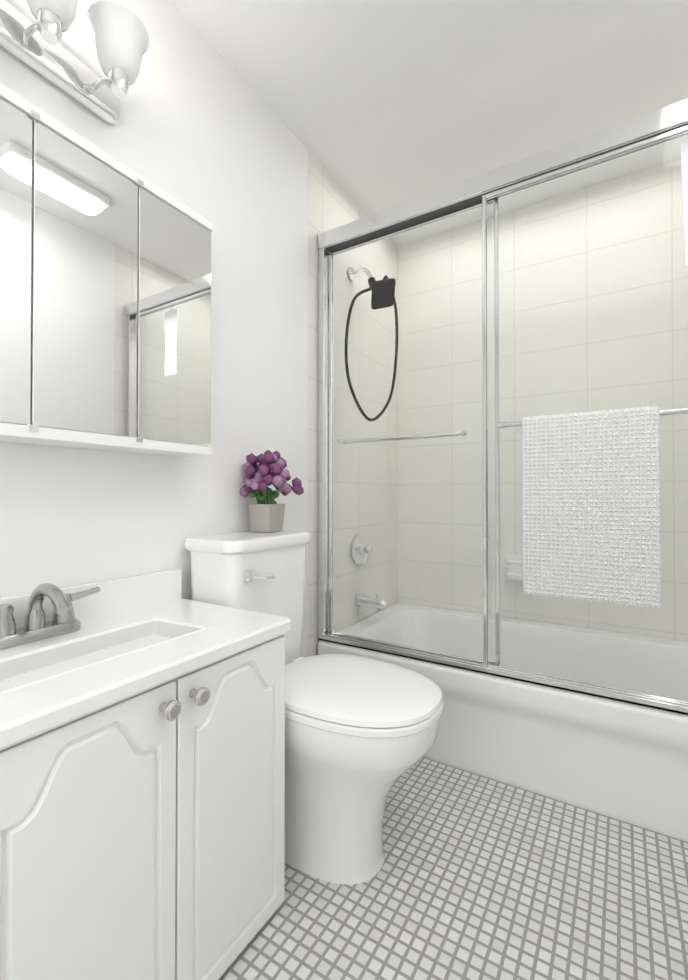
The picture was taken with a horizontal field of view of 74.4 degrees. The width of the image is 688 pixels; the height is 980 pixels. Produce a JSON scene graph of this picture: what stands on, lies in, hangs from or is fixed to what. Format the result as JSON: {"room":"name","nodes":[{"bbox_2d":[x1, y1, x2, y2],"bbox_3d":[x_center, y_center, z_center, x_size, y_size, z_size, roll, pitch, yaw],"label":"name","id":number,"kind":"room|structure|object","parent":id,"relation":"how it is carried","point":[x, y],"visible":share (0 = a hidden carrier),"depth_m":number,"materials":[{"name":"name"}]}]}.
{"room":"bathroom","nodes":[
{"label":"bathroom","id":0,"kind":"room"},
{"bbox_2d":[0,0,397,657],"bbox_3d":[-0.567,-0.201,1.140,0.100,2.240,3.090,0,-1,32],"label":"wall","id":1,"kind":"structure","parent":0,"point":[200,127],"depth_m":1.40,"materials":[{"name":"white paint"}]},
{"bbox_2d":[0,0,148,124],"bbox_3d":[-0.576,-0.914,0.865,0.177,0.134,0.400,0,-1,32],"label":"sconce","id":2,"kind":"object","parent":1,"relation":"attached to","point":[120,34],"visible":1,"depth_m":0.93,"materials":[{"name":"white glass"}]},
{"bbox_2d":[0,83,212,456],"bbox_3d":[-0.558,-0.398,0.946,0.118,0.610,0.635,0,-1,32],"label":"upper cabinet","id":3,"kind":"object","parent":1,"relation":"attached to","point":[105,301],"visible":1,"depth_m":0.93,"materials":[{"name":"white"}]},
{"bbox_2d":[351,533,372,564],"bbox_3d":[0.095,0.268,2.049,0.063,0.144,0.144,0,-1,32],"label":"tub valve","id":4,"kind":"object","parent":1,"relation":"attached to","point":[362,551],"depth_m":2.03,"materials":[{"name":"silver metal"}]},
{"bbox_2d":[344,267,397,420],"bbox_3d":[0.116,-0.642,1.950,0.212,0.701,0.264,0,-1,32],"label":"shower head","id":5,"kind":"object","parent":1,"relation":"attached to","point":[379,290],"depth_m":1.94},
{"bbox_2d":[356,594,386,610],"bbox_3d":[0.126,0.500,2.027,0.136,0.074,0.060,0,-1,32],"label":"tub spout","id":6,"kind":"object","parent":1,"relation":"attached to","point":[365,600],"depth_m":2.01,"materials":[{"name":"silver metal"}]},
{"bbox_2d":[172,0,687,246],"bbox_3d":[0.140,-1.355,0.775,1.700,0.060,3.190,0,-1,32],"label":"ceiling","id":7,"kind":"structure","parent":0,"point":[375,106],"depth_m":1.46,"materials":[{"name":"white paint"}]},
{"bbox_2d":[218,757,687,979],"bbox_3d":[0.140,0.945,0.751,1.700,0.060,3.190,0,-1,32],"label":"floor","id":8,"kind":"structure","parent":0,"point":[478,877],"depth_m":1.01,"materials":[{"name":"tile"}]},
{"bbox_2d":[0,569,290,979],"bbox_3d":[-0.467,0.562,0.792,0.422,0.707,0.743,0,-1,32],"label":"bathroom vanity","id":9,"kind":"object","parent":8,"relation":"on","point":[135,635],"depth_m":0.74,"materials":[{"name":"white wood"}]},
{"bbox_2d":[0,583,99,649],"bbox_3d":[-0.556,0.229,0.847,0.139,0.109,0.231,0,-1,32],"label":"faucet","id":10,"kind":"object","parent":9,"relation":"on","point":[36,627],"visible":1,"depth_m":0.85,"materials":[{"name":"silver metal"}]},
{"bbox_2d":[185,530,442,884],"bbox_3d":[-0.072,0.523,1.200,0.668,0.792,0.356,0,-1,32],"label":"toilet","id":11,"kind":"object","parent":8,"relation":"on","point":[361,734],"visible":0.56,"depth_m":1.07,"materials":[{"name":"white ceramic"}]},
{"bbox_2d":[240,450,303,531],"bbox_3d":[-0.240,0.001,1.414,0.188,0.254,0.201,0,-1,32],"label":"flower pot","id":12,"kind":"object","parent":11,"relation":"on","point":[266,512],"visible":1,"depth_m":1.38,"materials":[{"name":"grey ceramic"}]},
{"bbox_2d":[317,603,687,841],"bbox_3d":[0.722,0.757,1.697,1.494,0.335,0.767,0,-1,32],"label":"bathtub","id":13,"kind":"object","parent":8,"relation":"on","point":[622,761],"visible":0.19,"depth_m":1.42,"materials":[{"name":"white ceramic"}]},
{"bbox_2d":[318,99,687,714],"bbox_3d":[0.547,-0.216,1.423,1.494,1.604,0.148,0,-1,32],"label":"shower door","id":14,"kind":"structure","parent":13,"relation":"on","point":[645,131],"depth_m":1.47,"materials":[{"name":"clear glass"}]},
{"bbox_2d":[522,406,660,608],"bbox_3d":[0.677,0.043,1.265,0.335,0.524,0.038,0,-1,32],"label":"hanging towel","id":15,"kind":"object","parent":14,"relation":"hanging from","point":[590,505],"visible":1,"depth_m":1.24,"materials":[{"name":"white fabric"}]},
{"bbox_2d":[397,158,687,641],"bbox_3d":[0.951,-0.192,2.078,1.700,2.240,0.100,0,-1,32],"label":"wall","id":16,"kind":"structure","parent":0,"point":[578,319],"depth_m":2.08,"materials":[{"name":"tile"}]},
{"bbox_2d":[504,554,521,580],"bbox_3d":[0.805,0.353,2.046,0.150,0.110,0.092,0,-1,32],"label":"soap dish","id":17,"kind":"object","parent":16,"relation":"attached to","point":[513,561],"depth_m":2.09,"materials":[{"name":"white ceramic"}]},
{"bbox_2d":[681,141,687,266],"bbox_3d":[0.970,-0.797,1.220,0.100,0.364,0.027,0,-1,32],"label":"window","id":18,"kind":"structure","parent":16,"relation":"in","point":[684,151],"depth_m":1.24,"materials":[{"name":"white"}]}
]}

